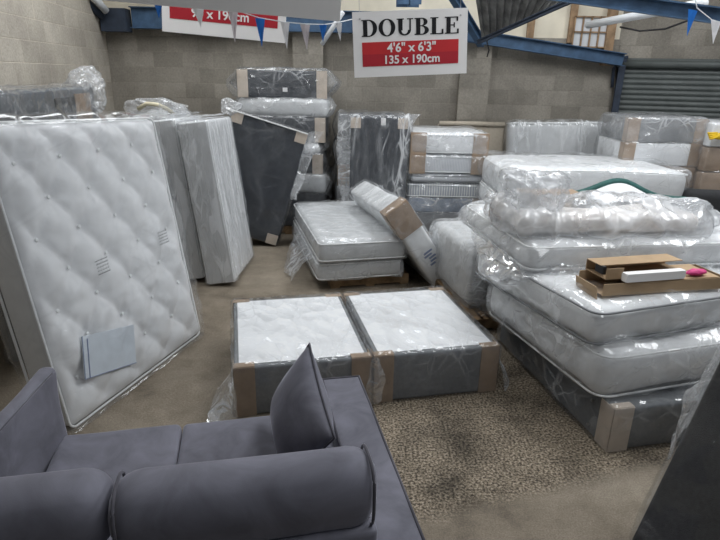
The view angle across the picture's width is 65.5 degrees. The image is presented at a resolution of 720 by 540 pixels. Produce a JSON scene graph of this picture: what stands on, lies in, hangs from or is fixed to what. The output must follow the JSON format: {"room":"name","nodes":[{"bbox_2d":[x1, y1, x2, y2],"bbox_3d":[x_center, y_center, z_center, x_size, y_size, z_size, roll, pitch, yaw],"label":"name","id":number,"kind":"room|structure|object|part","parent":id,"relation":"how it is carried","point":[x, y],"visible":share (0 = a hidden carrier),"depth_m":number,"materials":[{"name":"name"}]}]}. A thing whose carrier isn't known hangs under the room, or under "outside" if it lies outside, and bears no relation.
{"room":"mattress warehouse store","nodes":[
{"label":"mattress warehouse store","id":0,"kind":"room"},
{"bbox_2d":[0,0,115,316],"bbox_3d":[-3.136,-1.301,2.938,0.301,4.600,11.700,-1,19,-7],"label":"wall","id":1,"kind":"structure","parent":0,"point":[42,42],"depth_m":6.31,"materials":[{"name":"concrete"}]},
{"bbox_2d":[90,0,104,19],"bbox_3d":[-3.663,-3.590,7.539,0.120,0.374,0.466,11,22,27],"label":"trim","id":2,"kind":"structure","parent":1,"relation":"attached to","point":[97,12],"depth_m":7.63,"materials":[{"name":"blue metal"}]},
{"bbox_2d":[92,0,108,13],"bbox_3d":[-3.522,-3.609,7.505,0.100,0.301,0.368,6,20,14],"label":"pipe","id":3,"kind":"structure","parent":1,"relation":"attached to","point":[100,4],"depth_m":7.56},
{"bbox_2d":[100,8,132,32],"bbox_3d":[-3.447,-3.524,7.905,0.360,0.300,0.200,1,19,0],"label":"beam","id":4,"kind":"structure","parent":1,"relation":"attached to","point":[116,19],"depth_m":7.83,"materials":[{"name":"blue metal"}]},
{"bbox_2d":[320,10,344,45],"bbox_3d":[-0.356,-3.100,7.183,0.387,0.410,0.060,14,23,33],"label":"trim","id":5,"kind":"structure","parent":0,"point":[333,26],"depth_m":7.18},
{"bbox_2d":[0,225,679,539],"bbox_3d":[0.481,0.890,4.012,14.000,0.100,13.000,1,19,0],"label":"floor","id":6,"kind":"structure","parent":0,"point":[512,463],"depth_m":3.51,"materials":[{"name":"concrete"}]},
{"bbox_2d":[0,68,100,361],"bbox_3d":[-2.607,-0.670,4.914,0.399,2.131,2.313,-1,19,-7],"label":"base","id":7,"kind":"object","parent":6,"relation":"on","point":[69,102],"visible":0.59,"depth_m":4.34,"materials":[{"name":"grey fabric"}]},
{"bbox_2d":[0,117,199,427],"bbox_3d":[-1.783,-0.121,3.861,0.643,1.940,1.584,7,20,16],"label":"mattress","id":8,"kind":"object","parent":6,"relation":"on","point":[95,286],"visible":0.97,"depth_m":3.57,"materials":[{"name":"grey"}]},
{"bbox_2d":[132,102,190,120],"bbox_3d":[-2.305,-1.147,6.767,0.735,1.828,0.978,-1,19,-5],"label":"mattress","id":9,"kind":"object","parent":6,"relation":"on","point":[166,113],"visible":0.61,"depth_m":6.14,"materials":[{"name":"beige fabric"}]},
{"bbox_3d":[-2.319,-1.062,6.797,0.516,1.648,0.914,-1,19,-5],"label":"mattress","id":10,"kind":"part","parent":9,"relation":"part of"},
{"bbox_2d":[153,116,205,278],"bbox_3d":[-1.861,-0.841,6.126,0.522,1.727,1.113,1,19,0],"label":"divan base on end","id":11,"kind":"object","parent":6,"relation":"on","point":[167,130],"visible":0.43,"depth_m":5.63,"materials":[{"name":"fabric"}]},
{"bbox_2d":[0,367,424,539],"bbox_3d":[-0.695,0.918,2.297,1.653,0.927,1.185,-3,20,-11],"label":"sofa","id":12,"kind":"object","parent":6,"relation":"on","point":[226,479],"visible":0.88,"depth_m":1.78,"materials":[{"name":"grey fabric"}]},
{"bbox_3d":[-1.418,0.957,2.245,0.084,0.748,1.008,0,19,-4],"label":"arm","id":13,"kind":"part","parent":12,"relation":"part of","materials":[{"name":"grey fabric"}]},
{"bbox_2d":[0,468,113,539],"bbox_3d":[-0.997,0.758,1.718,0.472,0.254,0.225,-3,20,-11],"label":"cushion","id":14,"kind":"object","parent":12,"relation":"on","point":[71,504],"depth_m":1.65,"materials":[{"name":"grey fabric"}]},
{"bbox_2d":[46,425,181,539],"bbox_3d":[-1.064,1.007,2.322,0.556,0.176,0.965,-3,20,-11],"label":"seat cushion","id":15,"kind":"object","parent":12,"relation":"on","point":[129,450],"depth_m":2.57,"materials":[{"name":"grey fabric"}]},
{"bbox_2d":[177,416,276,463],"bbox_3d":[-0.447,0.976,2.446,0.705,0.177,0.964,-3,20,-11],"label":"seat cushion","id":16,"kind":"object","parent":12,"relation":"on","point":[253,436],"depth_m":2.66,"materials":[{"name":"grey fabric"}]},
{"bbox_2d":[108,446,376,539],"bbox_3d":[-0.360,0.741,1.820,0.848,0.258,0.226,-3,20,-11],"label":"cushion","id":17,"kind":"object","parent":12,"relation":"on","point":[326,493],"depth_m":1.74,"materials":[{"name":"grey fabric"}]},
{"bbox_2d":[270,343,335,453],"bbox_3d":[-0.271,0.663,2.536,0.263,0.575,0.605,-3,20,-11],"label":"cushion","id":18,"kind":"object","parent":12,"relation":"on","point":[301,417],"visible":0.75,"depth_m":2.42,"materials":[{"name":"grey fabric"}]},
{"bbox_3d":[-0.567,1.164,1.842,1.266,0.626,0.078,-3,20,-11],"label":"panel","id":19,"kind":"part","parent":12,"relation":"part of","materials":[{"name":"grey fabric"}]},
{"bbox_3d":[0.012,1.010,2.482,0.203,0.543,1.182,-3,20,-11],"label":"arm","id":20,"kind":"part","parent":12,"relation":"part of","materials":[{"name":"grey fabric"}]},
{"bbox_2d":[177,117,252,283],"bbox_3d":[-1.515,-0.800,6.033,0.530,1.721,1.116,1,19,0],"label":"mattress","id":21,"kind":"object","parent":6,"relation":"on","point":[208,145],"visible":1,"depth_m":5.66,"materials":[{"name":"fabric"}]},
{"bbox_2d":[228,104,308,245],"bbox_3d":[-1.216,-1.220,7.072,1.554,1.822,0.456,1,19,-1],"label":"bed base","id":22,"kind":"object","parent":6,"relation":"on","point":[269,154],"visible":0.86,"depth_m":6.93,"materials":[{"name":"fabric"}]},
{"bbox_2d":[282,226,293,233],"bbox_3d":[-0.985,-0.714,8.209,1.200,0.111,1.000,1,19,0],"label":"wooden pallet","id":23,"kind":"object","parent":6,"relation":"on","point":[286,229],"visible":0.1,"depth_m":7.74,"materials":[{"name":"brown wood"}]},
{"bbox_2d":[284,194,328,225],"bbox_3d":[-0.990,-0.911,8.093,1.114,0.328,0.998,2,19,1],"label":"base","id":24,"kind":"object","parent":23,"relation":"on","point":[290,215],"visible":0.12,"depth_m":7.69,"materials":[{"name":"fabric"}]},
{"bbox_2d":[289,187,333,204],"bbox_3d":[-0.985,-1.128,8.004,1.225,0.216,0.999,1,19,-1],"label":"base","id":25,"kind":"object","parent":24,"relation":"on","point":[297,197],"visible":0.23,"depth_m":7.59,"materials":[{"name":"fabric"}]},
{"bbox_2d":[293,165,335,192],"bbox_3d":[-1.002,-1.337,7.942,1.309,0.300,1.020,2,19,1],"label":"mattress","id":26,"kind":"object","parent":25,"relation":"on","point":[305,182],"visible":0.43,"depth_m":7.51,"materials":[{"name":"plastic"}]},
{"bbox_2d":[299,147,326,173],"bbox_3d":[-1.006,-1.581,7.849,1.194,0.298,0.996,1,19,0],"label":"base","id":27,"kind":"object","parent":26,"relation":"on","point":[314,163],"visible":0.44,"depth_m":7.43,"materials":[{"name":"fabric"}]},
{"bbox_2d":[304,142,326,152],"bbox_3d":[-1.027,-1.774,7.785,1.267,0.189,1.034,1,19,1],"label":"mattress","id":28,"kind":"object","parent":27,"relation":"on","point":[311,147],"visible":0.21,"depth_m":7.37,"materials":[{"name":"plastic"}]},
{"bbox_2d":[255,114,327,142],"bbox_3d":[-0.983,-1.998,7.705,1.146,0.360,0.998,1,19,0],"label":"base","id":29,"kind":"object","parent":28,"relation":"on","point":[316,127],"visible":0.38,"depth_m":7.27,"materials":[{"name":"fabric"}]},
{"bbox_2d":[235,97,335,116],"bbox_3d":[-0.997,-2.258,7.628,1.366,0.269,1.028,1,19,-1],"label":"mattress","id":30,"kind":"object","parent":29,"relation":"on","point":[254,106],"visible":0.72,"depth_m":7.20,"materials":[{"name":"plastic"}]},
{"bbox_2d":[231,69,335,98],"bbox_3d":[-1.003,-2.531,7.532,1.530,0.381,0.992,0,19,-3],"label":"base","id":31,"kind":"object","parent":30,"relation":"on","point":[250,83],"visible":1,"depth_m":7.11,"materials":[{"name":"fabric"}]},
{"bbox_3d":[-1.008,-2.510,7.540,1.120,0.330,0.900,0,19,-3],"label":"frame","id":32,"kind":"part","parent":31,"relation":"part of","materials":[{"name":"fabric"}]},
{"bbox_2d":[227,293,371,416],"bbox_3d":[-0.551,0.573,4.124,1.102,0.389,1.260,-3,20,-12],"label":"bed base","id":33,"kind":"object","parent":6,"relation":"on","point":[270,335],"visible":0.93,"depth_m":3.83,"materials":[{"name":"grey fabric"}]},
{"bbox_3d":[-0.478,0.409,4.114,0.818,0.004,1.050,-3,20,-12],"label":"panel","id":34,"kind":"part","parent":33,"relation":"part of","materials":[{"name":"white fabric"}]},
{"bbox_2d":[327,265,408,288],"bbox_3d":[-0.074,-0.127,6.577,0.850,0.111,1.500,-4,20,-14],"label":"wooden pallet","id":35,"kind":"object","parent":6,"relation":"on","point":[368,281],"visible":0.29,"depth_m":5.90,"materials":[{"name":"brown wood"}]},
{"bbox_2d":[291,220,401,279],"bbox_3d":[-0.330,-0.267,6.560,1.207,0.357,1.952,-4,20,-14],"label":"mattress","id":36,"kind":"object","parent":35,"relation":"on","point":[389,266],"visible":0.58,"depth_m":5.75,"materials":[{"name":"fabric"}]},
{"bbox_2d":[293,201,405,261],"bbox_3d":[-0.189,-0.511,6.477,0.984,0.265,1.967,-4,20,-14],"label":"mattress","id":37,"kind":"object","parent":36,"relation":"on","point":[338,230],"visible":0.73,"depth_m":5.88,"materials":[{"name":"fabric"}]},
{"bbox_2d":[338,112,411,200],"bbox_3d":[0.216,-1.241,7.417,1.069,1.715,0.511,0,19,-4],"label":"bed base","id":38,"kind":"object","parent":6,"relation":"on","point":[378,145],"visible":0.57,"depth_m":7.20,"materials":[{"name":"fabric"}]},
{"bbox_2d":[351,181,441,286],"bbox_3d":[0.460,-0.432,6.437,0.862,1.108,1.708,-4,20,-14],"label":"mattress","id":39,"kind":"object","parent":6,"relation":"on","point":[396,214],"visible":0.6,"depth_m":5.72,"materials":[{"name":"fabric"}]},
{"bbox_2d":[424,249,435,265],"bbox_3d":[0.726,-0.129,5.731,0.118,0.160,0.003,-37,22,-2],"label":"print","id":40,"kind":"object","parent":39,"relation":"attached to","point":[428,251],"depth_m":5.73},
{"bbox_2d":[343,287,508,402],"bbox_3d":[0.444,0.515,4.350,1.120,0.388,1.244,-3,20,-12],"label":"bed base","id":41,"kind":"object","parent":6,"relation":"on","point":[420,343],"visible":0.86,"depth_m":3.92,"materials":[{"name":"grey fabric"}]},
{"bbox_3d":[0.413,0.362,4.301,0.818,0.004,1.050,-3,20,-12],"label":"panel","id":42,"kind":"part","parent":41,"relation":"part of","materials":[{"name":"white fabric"}]},
{"bbox_2d":[426,231,432,236],"bbox_3d":[1.133,-0.627,8.086,1.050,0.111,0.900,1,19,-1],"label":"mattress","id":43,"kind":"object","parent":6,"relation":"on","point":[429,233],"visible":0.02,"depth_m":7.66,"materials":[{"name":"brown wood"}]},
{"bbox_2d":[415,212,462,230],"bbox_3d":[1.103,-0.810,7.967,1.073,0.304,1.010,1,19,0],"label":"base","id":44,"kind":"object","parent":43,"relation":"on","point":[428,219],"visible":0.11,"depth_m":7.52,"materials":[{"name":"grey fabric"}]},
{"bbox_2d":[405,191,482,211],"bbox_3d":[1.133,-1.032,7.891,1.066,0.238,1.011,1,19,-1],"label":"base","id":45,"kind":"object","parent":44,"relation":"on","point":[418,203],"visible":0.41,"depth_m":7.46,"materials":[{"name":"plastic"}]},
{"bbox_2d":[406,176,480,197],"bbox_3d":[1.120,-1.215,7.829,1.062,0.230,1.039,1,19,0],"label":"mattress","id":46,"kind":"object","parent":45,"relation":"on","point":[423,189],"visible":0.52,"depth_m":7.39,"materials":[{"name":"fabric"}]},
{"bbox_2d":[406,166,483,182],"bbox_3d":[1.141,-1.365,7.778,1.050,0.152,1.023,1,19,-2],"label":"mattress","id":47,"kind":"object","parent":46,"relation":"on","point":[427,177],"visible":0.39,"depth_m":7.33,"materials":[{"name":"grey"}]},
{"bbox_2d":[407,147,486,174],"bbox_3d":[1.138,-1.542,7.718,1.061,0.284,1.026,1,19,-1],"label":"mattress","id":48,"kind":"object","parent":47,"relation":"on","point":[428,162],"visible":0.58,"depth_m":7.27,"materials":[{"name":"fabric"}]},
{"bbox_2d":[407,126,489,154],"bbox_3d":[1.147,-1.786,7.631,1.060,0.303,1.033,1,19,-1],"label":"mattress","id":49,"kind":"object","parent":48,"relation":"on","point":[421,140],"visible":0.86,"depth_m":7.19,"materials":[{"name":"fabric"}]},
{"bbox_2d":[462,208,468,219],"bbox_3d":[1.365,-0.346,6.247,0.534,0.799,0.616,-1,19,-8],"label":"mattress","id":50,"kind":"object","parent":6,"relation":"on","point":[464,216],"visible":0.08,"depth_m":6.22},
{"bbox_2d":[434,279,501,330],"bbox_3d":[1.124,0.294,5.441,0.500,0.111,1.100,-3,20,-11],"label":"wooden pallet","id":51,"kind":"object","parent":6,"relation":"on","point":[480,315],"visible":0.22,"depth_m":5.06,"materials":[{"name":"brown wood"}]},
{"bbox_2d":[432,220,495,307],"bbox_3d":[1.172,-0.051,5.481,0.720,0.710,1.440,-3,20,-11],"label":"mattress","id":52,"kind":"object","parent":51,"relation":"on","point":[457,244],"visible":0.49,"depth_m":5.24,"materials":[{"name":"grey fabric"}]},
{"bbox_3d":[1.314,0.094,5.015,0.420,0.340,0.010,-3,20,-11],"label":"grey panel","id":53,"kind":"part","parent":52,"relation":"part of","materials":[{"name":"fabric"}]},
{"bbox_2d":[438,121,504,155],"bbox_3d":[1.611,-1.452,8.375,0.980,1.498,0.115,1,19,0],"label":"headboard","id":54,"kind":"object","parent":6,"relation":"on","point":[496,130],"visible":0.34,"depth_m":8.15,"materials":[{"name":"wood"}]},
{"bbox_2d":[506,121,602,155],"bbox_3d":[2.833,-1.414,8.209,1.536,1.574,0.470,1,19,-1],"label":"mattress","id":55,"kind":"object","parent":6,"relation":"on","point":[522,138],"visible":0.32,"depth_m":7.98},
{"bbox_2d":[500,319,712,451],"bbox_3d":[2.162,0.643,4.159,1.781,0.340,1.584,-3,20,-11],"label":"base","id":56,"kind":"object","parent":6,"relation":"on","point":[620,423],"visible":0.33,"depth_m":3.41,"materials":[{"name":"grey fabric"}]},
{"bbox_2d":[489,282,719,397],"bbox_3d":[2.129,0.324,4.125,2.070,0.381,1.492,-5,20,-16],"label":"mattress","id":57,"kind":"object","parent":56,"relation":"on","point":[692,354],"visible":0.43,"depth_m":3.44,"materials":[{"name":"fabric"}]},
{"bbox_2d":[475,245,719,344],"bbox_3d":[2.022,0.031,4.125,1.988,0.286,1.432,-6,20,-19],"label":"mattress","id":58,"kind":"object","parent":57,"relation":"on","point":[555,293],"visible":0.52,"depth_m":3.46,"materials":[{"name":"grey"}]},
{"bbox_2d":[465,200,719,277],"bbox_3d":[1.908,-0.294,4.463,2.152,0.468,1.423,-2,19,-8],"label":"mattress","id":59,"kind":"object","parent":58,"relation":"on","point":[539,251],"depth_m":3.91,"materials":[{"name":"plastic"}]},
{"bbox_2d":[489,199,526,221],"bbox_3d":[1.146,-0.488,4.355,0.346,0.215,0.384,-6,20,-19],"label":"plastic wrap","id":60,"kind":"object","parent":59,"relation":"on","point":[495,206],"visible":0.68,"depth_m":4.33,"materials":[{"name":"plastic"}]},
{"bbox_2d":[516,189,586,207],"bbox_3d":[1.621,-0.600,4.774,0.500,0.128,0.265,-1,19,-6],"label":"flap","id":61,"kind":"object","parent":59,"relation":"on","point":[555,197],"visible":0.81,"depth_m":4.66,"materials":[{"name":"plastic"}]},
{"bbox_2d":[500,173,713,237],"bbox_3d":[1.817,-0.516,4.075,1.720,0.440,0.746,-1,19,-8],"label":"wrapped bundle","id":62,"kind":"object","parent":59,"relation":"on","point":[652,216],"visible":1,"depth_m":3.95,"materials":[{"name":"plastic"}]},
{"bbox_3d":[2.031,-0.489,4.495,0.620,0.118,0.050,3,19,4],"label":"black slat","id":63,"kind":"part","parent":59,"relation":"part of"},
{"bbox_2d":[576,264,719,299],"bbox_3d":[1.834,0.095,3.581,0.913,0.158,0.265,-3,20,-11],"label":"open cardboard box","id":64,"kind":"object","parent":58,"relation":"on","point":[587,281],"visible":0.68,"depth_m":3.48,"materials":[{"name":"cardboard"}]},
{"bbox_2d":[585,254,682,279],"bbox_3d":[1.768,-0.025,3.570,0.600,0.072,0.205,-3,20,-13],"label":"cardboard box","id":65,"kind":"object","parent":64,"relation":"on","point":[607,268],"visible":0.89,"depth_m":3.58,"materials":[{"name":"brown cardboard"}]},
{"bbox_2d":[621,268,685,282],"bbox_3d":[1.796,0.033,3.424,0.420,0.052,0.050,-3,20,-13],"label":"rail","id":66,"kind":"object","parent":64,"relation":"on","point":[675,273],"visible":1,"depth_m":3.40,"materials":[{"name":"plastic"}]},
{"bbox_2d":[686,268,706,275],"bbox_3d":[2.113,0.013,3.514,0.157,0.042,0.062,-3,20,-13],"label":"packet","id":67,"kind":"object","parent":64,"relation":"on","point":[693,271],"visible":0.99,"depth_m":3.50,"materials":[{"name":"plastic"}]},
{"bbox_2d":[575,178,686,208],"bbox_3d":[2.468,-0.282,5.470,1.321,1.233,0.080,0,19,-5],"label":"headboard","id":68,"kind":"object","parent":6,"relation":"on","point":[635,192],"visible":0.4,"depth_m":5.28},
{"bbox_2d":[632,362,719,539],"bbox_3d":[2.002,0.807,2.281,1.008,1.488,1.363,-11,23,-31],"label":"base","id":69,"kind":"object","parent":6,"relation":"on","point":[685,505],"visible":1,"depth_m":2.57,"materials":[{"name":"grey fabric"}]},
{"bbox_2d":[682,189,719,219],"bbox_3d":[3.922,-0.311,6.002,0.940,0.995,0.710,4,19,8],"label":"mattress","id":70,"kind":"object","parent":6,"relation":"on","point":[706,202],"visible":0.12,"depth_m":6.06,"materials":[{"name":"plastic"}]},
{"bbox_3d":[0.118,-0.847,8.227,0.990,0.393,0.900,2,19,2],"label":"base","id":71,"kind":"object","parent":6,"relation":"on","visible":0},
{"bbox_2d":[337,186,348,200],"bbox_3d":[0.126,-1.155,8.118,0.990,0.346,0.900,2,19,1],"label":"base","id":72,"kind":"object","parent":71,"relation":"on","point":[342,191],"visible":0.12,"depth_m":7.74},
{"bbox_2d":[337,164,349,185],"bbox_3d":[0.128,-1.437,8.019,1.057,0.345,0.910,1,19,0],"label":"base","id":73,"kind":"object","parent":72,"relation":"on","point":[342,179],"visible":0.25,"depth_m":7.65,"materials":[{"name":"plastic"}]},
{"bbox_2d":[338,139,349,163],"bbox_3d":[0.133,-1.736,7.920,1.078,0.374,0.915,1,19,-1],"label":"base","id":74,"kind":"object","parent":73,"relation":"on","point":[343,145],"visible":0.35,"depth_m":7.54,"materials":[{"name":"grey fabric"}]},
{"bbox_3d":[3.673,-0.537,7.675,1.052,0.312,0.931,2,19,1],"label":"base","id":75,"kind":"object","parent":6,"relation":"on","visible":0},
{"bbox_3d":[3.684,-0.797,7.586,1.034,0.302,0.922,2,19,1],"label":"base","id":76,"kind":"object","parent":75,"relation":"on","visible":0},
{"bbox_3d":[3.708,-1.060,7.489,1.046,0.322,0.921,2,19,1],"label":"base","id":77,"kind":"object","parent":76,"relation":"on","visible":0},
{"bbox_2d":[659,165,695,187],"bbox_3d":[3.716,-1.325,7.399,1.041,0.302,0.931,2,19,1],"label":"base","id":78,"kind":"object","parent":77,"relation":"on","point":[690,171],"visible":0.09,"depth_m":6.98,"materials":[{"name":"plastic"}]},
{"bbox_2d":[596,136,702,166],"bbox_3d":[3.733,-1.583,7.309,1.052,0.314,0.940,2,19,1],"label":"base","id":79,"kind":"object","parent":78,"relation":"on","point":[658,153],"visible":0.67,"depth_m":6.92,"materials":[{"name":"fabric"}]},
{"bbox_2d":[600,114,708,143],"bbox_3d":[3.751,-1.852,7.218,1.089,0.323,0.931,2,19,1],"label":"base","id":80,"kind":"object","parent":79,"relation":"on","point":[623,127],"visible":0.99,"depth_m":6.84,"materials":[{"name":"grey fabric"}]},
{"bbox_3d":[4.710,-0.500,7.479,1.132,0.413,0.933,2,19,3],"label":"base","id":81,"kind":"object","parent":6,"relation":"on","visible":0},
{"bbox_3d":[4.719,-0.850,7.359,1.132,0.393,0.932,2,19,3],"label":"base","id":82,"kind":"object","parent":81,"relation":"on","visible":0},
{"bbox_2d":[689,169,719,189],"bbox_3d":[4.727,-1.175,7.242,1.133,0.363,0.933,2,19,3],"label":"base","id":83,"kind":"object","parent":82,"relation":"on","point":[702,180],"visible":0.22,"depth_m":6.87,"materials":[{"name":"cardboard"}]},
{"bbox_2d":[695,145,719,171],"bbox_3d":[4.732,-1.473,7.142,1.135,0.331,0.931,2,19,3],"label":"base","id":84,"kind":"object","parent":83,"relation":"on","point":[709,161],"visible":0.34,"depth_m":6.79,"materials":[{"name":"cardboard"}]},
{"bbox_2d":[703,119,719,146],"bbox_3d":[4.738,-1.746,7.046,1.136,0.310,0.929,2,19,3],"label":"base","id":85,"kind":"object","parent":84,"relation":"on","point":[713,125],"visible":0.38,"depth_m":6.71,"materials":[{"name":"plastic"}]},
{"bbox_2d":[707,132,719,139],"bbox_3d":[4.266,-1.591,6.593,0.376,0.120,0.072,1,19,0],"label":"glove","id":86,"kind":"object","parent":85,"relation":"on","point":[711,135],"visible":1,"depth_m":6.58,"materials":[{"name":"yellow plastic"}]},
{"bbox_3d":[2.508,-0.335,6.983,2.203,0.357,1.371,2,19,1],"label":"mattress","id":87,"kind":"object","parent":6,"relation":"on","visible":0},
{"bbox_3d":[2.530,-0.609,6.887,2.193,0.333,1.367,1,19,1],"label":"mattress","id":88,"kind":"object","parent":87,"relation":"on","visible":0},
{"bbox_2d":[478,181,515,203],"bbox_3d":[2.559,-0.863,6.796,2.173,0.317,1.373,1,19,0],"label":"mattress","id":89,"kind":"object","parent":88,"relation":"on","point":[485,193],"visible":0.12,"depth_m":6.90,"materials":[{"name":"plastic"}]},
{"bbox_2d":[481,155,687,199],"bbox_3d":[2.588,-1.144,6.702,2.194,0.435,1.387,1,19,0],"label":"mattress","id":90,"kind":"object","parent":89,"relation":"on","point":[575,172],"visible":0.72,"depth_m":6.13,"materials":[{"name":"plastic"}]},
{"bbox_2d":[106,29,619,201],"bbox_3d":[0.006,-2.216,8.705,7.500,2.660,0.300,1,19,0],"label":"wall","id":91,"kind":"structure","parent":0,"point":[194,74],"depth_m":8.35,"materials":[{"name":"concrete"}]},
{"bbox_2d":[128,6,467,34],"bbox_3d":[-0.852,-3.514,7.910,4.750,0.280,0.160,1,19,0],"label":"beam","id":92,"kind":"structure","parent":91,"relation":"attached to","point":[143,17],"depth_m":7.91,"materials":[{"name":"metal"}]},
{"bbox_2d":[292,32,323,70],"bbox_3d":[-0.775,-2.164,8.507,0.440,2.660,0.120,1,19,0],"label":"trim","id":93,"kind":"structure","parent":91,"relation":"attached to","point":[311,58],"depth_m":8.11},
{"bbox_2d":[449,0,485,46],"bbox_3d":[1.444,-3.348,7.507,0.100,0.634,0.871,18,25,40],"label":"trim","id":94,"kind":"structure","parent":91,"relation":"attached to","point":[474,31],"depth_m":7.58,"materials":[{"name":"blue paint"}]},
{"bbox_2d":[455,42,492,121],"bbox_3d":[1.665,-2.113,8.507,0.440,2.660,0.120,1,19,0],"label":"pillar","id":95,"kind":"structure","parent":91,"relation":"attached to","point":[473,85],"depth_m":8.24,"materials":[{"name":"concrete"}]},
{"bbox_2d":[526,20,534,38],"bbox_3d":[2.470,-4.017,7.881,0.100,1.500,0.040,1,19,0],"label":"trim","id":96,"kind":"structure","parent":91,"relation":"attached to","point":[531,25],"depth_m":8.06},
{"bbox_2d":[467,30,626,65],"bbox_3d":[2.652,-3.176,8.002,2.291,0.449,0.140,1,19,0],"label":"beam","id":97,"kind":"structure","parent":91,"relation":"attached to","point":[506,41],"depth_m":8.00,"materials":[{"name":"metal"}]},
{"bbox_2d":[566,4,578,42],"bbox_3d":[3.064,-4.005,7.881,0.100,1.500,0.040,1,19,0],"label":"trim","id":98,"kind":"structure","parent":91,"relation":"attached to","point":[574,7],"depth_m":8.01,"materials":[{"name":"wood"}]},
{"bbox_2d":[571,16,608,47],"bbox_3d":[3.302,-3.411,8.030,0.500,0.420,0.046,1,19,0],"label":"window","id":99,"kind":"structure","parent":91,"relation":"in","point":[581,36],"depth_m":8.04,"materials":[{"name":"glass"}]},
{"bbox_2d":[599,9,618,65],"bbox_3d":[3.600,-3.933,7.859,0.120,2.000,0.100,1,19,0],"label":"trim","id":100,"kind":"structure","parent":91,"relation":"attached to","point":[611,29],"depth_m":8.01,"materials":[{"name":"wood"}]},
{"bbox_2d":[611,59,626,113],"bbox_3d":[3.803,-1.940,8.537,0.090,2.400,0.100,6,20,15],"label":"trim","id":101,"kind":"structure","parent":91,"relation":"attached to","point":[621,70],"depth_m":8.24,"materials":[{"name":"blue metal"}]},
{"bbox_2d":[610,56,627,86],"bbox_3d":[3.788,-2.904,8.201,0.196,0.444,0.064,6,20,15],"label":"trim","id":102,"kind":"structure","parent":91,"relation":"attached to","point":[625,57],"depth_m":8.22,"materials":[{"name":"blue metal"}]},
{"bbox_2d":[617,60,719,68],"bbox_3d":[6.173,-2.745,7.554,5.000,0.110,0.110,6,20,15],"label":"trim","id":103,"kind":"structure","parent":91,"relation":"attached to","point":[671,64],"depth_m":7.97,"materials":[{"name":"metal"}]},
{"bbox_2d":[618,58,719,118],"bbox_3d":[6.208,-1.687,7.941,4.900,2.409,0.021,6,20,14],"label":"door","id":104,"kind":"structure","parent":91,"relation":"in","point":[689,93],"depth_m":8.13,"materials":[{"name":"metal"}]},
{"bbox_2d":[103,0,623,39],"bbox_3d":[0.052,-4.404,7.965,7.500,2.000,0.250,1,19,0],"label":"wall","id":105,"kind":"structure","parent":0,"point":[555,24],"depth_m":8.06,"materials":[{"name":"paint"}]},
{"bbox_2d":[476,0,559,36],"bbox_3d":[1.871,-3.134,6.807,0.652,0.544,1.587,-12,23,-33],"label":"trim","id":106,"kind":"structure","parent":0,"point":[494,15],"depth_m":7.03,"materials":[{"name":"metal"}]},
{"bbox_2d":[477,2,570,43],"bbox_3d":[2.051,-3.002,6.670,0.050,0.525,1.723,-12,23,-33],"label":"trim","id":107,"kind":"structure","parent":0,"point":[560,5],"depth_m":6.76,"materials":[{"name":"blue metal"}]},
{"bbox_2d":[550,0,719,23],"bbox_3d":[2.510,-2.453,5.163,1.697,0.428,0.120,15,23,34],"label":"beam","id":108,"kind":"structure","parent":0,"point":[663,8],"depth_m":5.03,"materials":[{"name":"metal"}]},
{"bbox_2d":[687,0,719,42],"bbox_3d":[2.979,-2.135,4.751,0.422,0.396,0.045,1,19,0],"label":"bunting","id":109,"kind":"object","parent":108,"relation":"hanging from","point":[715,24],"visible":1,"depth_m":4.75},
{"bbox_3d":[2.988,-2.197,4.720,0.407,0.258,0.008,1,19,0],"label":"cord","id":110,"kind":"part","parent":109,"relation":"part of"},
{"bbox_2d":[585,0,708,28],"bbox_3d":[3.127,-2.858,6.289,0.090,0.155,1.857,-3,20,-13],"label":"light","id":111,"kind":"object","parent":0,"point":[632,16],"depth_m":6.51,"materials":[{"name":"plastic"}]},
{"bbox_2d":[620,20,687,31],"bbox_3d":[3.656,-3.023,6.936,0.089,0.123,0.888,-13,24,-35],"label":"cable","id":112,"kind":"structure","parent":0,"point":[682,22],"depth_m":6.94,"materials":[{"name":"black plastic"}]},
{"bbox_2d":[609,0,719,113],"bbox_3d":[6.243,-2.774,7.809,5.400,4.550,0.300,6,20,15],"label":"wall","id":113,"kind":"structure","parent":0,"point":[674,42],"depth_m":8.01,"materials":[{"name":"concrete"}]},
{"bbox_3d":[0.576,-3.642,2.434,14.000,0.100,13.000,1,19,0],"label":"ceiling","id":114,"kind":"structure","parent":0,"visible":0},
{"bbox_2d":[104,0,340,21],"bbox_3d":[-0.785,-2.455,2.751,1.445,2.238,0.008,1,19,0],"label":"board","id":115,"kind":"object","parent":114,"relation":"hanging from","point":[329,10],"visible":1,"depth_m":3.09,"materials":[{"name":"metal"}]},
{"bbox_2d":[162,6,285,42],"bbox_3d":[-1.224,-3.260,4.908,1.250,2.343,0.021,2,19,3],"label":"hanging sign","id":116,"kind":"object","parent":114,"relation":"hanging from","point":[174,19],"visible":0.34,"depth_m":5.24,"materials":[{"name":"metal"}]},
{"bbox_2d":[396,0,421,7],"bbox_3d":[0.638,-4.215,6.893,0.300,1.750,0.340,1,19,0],"label":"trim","id":117,"kind":"structure","parent":114,"relation":"attached to","point":[399,3],"depth_m":7.02,"materials":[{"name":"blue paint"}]},
{"bbox_2d":[352,0,467,77],"bbox_3d":[0.407,-2.841,4.299,1.032,2.599,0.017,1,19,-2],"label":"hanging sign","id":118,"kind":"object","parent":114,"relation":"hanging from","point":[420,41],"visible":1,"depth_m":4.63,"materials":[{"name":"metal"}]},
{"bbox_2d":[155,5,351,47],"bbox_3d":[-0.476,-1.919,4.409,2.110,0.364,0.614,-10,22,-30],"label":"bunting","id":119,"kind":"object","parent":118,"relation":"hanging from","point":[260,22],"visible":0.8,"depth_m":4.15},
{"bbox_3d":[-0.478,-2.003,4.387,2.110,0.191,0.596,-10,22,-30],"label":"cord","id":120,"kind":"part","parent":119,"relation":"part of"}
]}

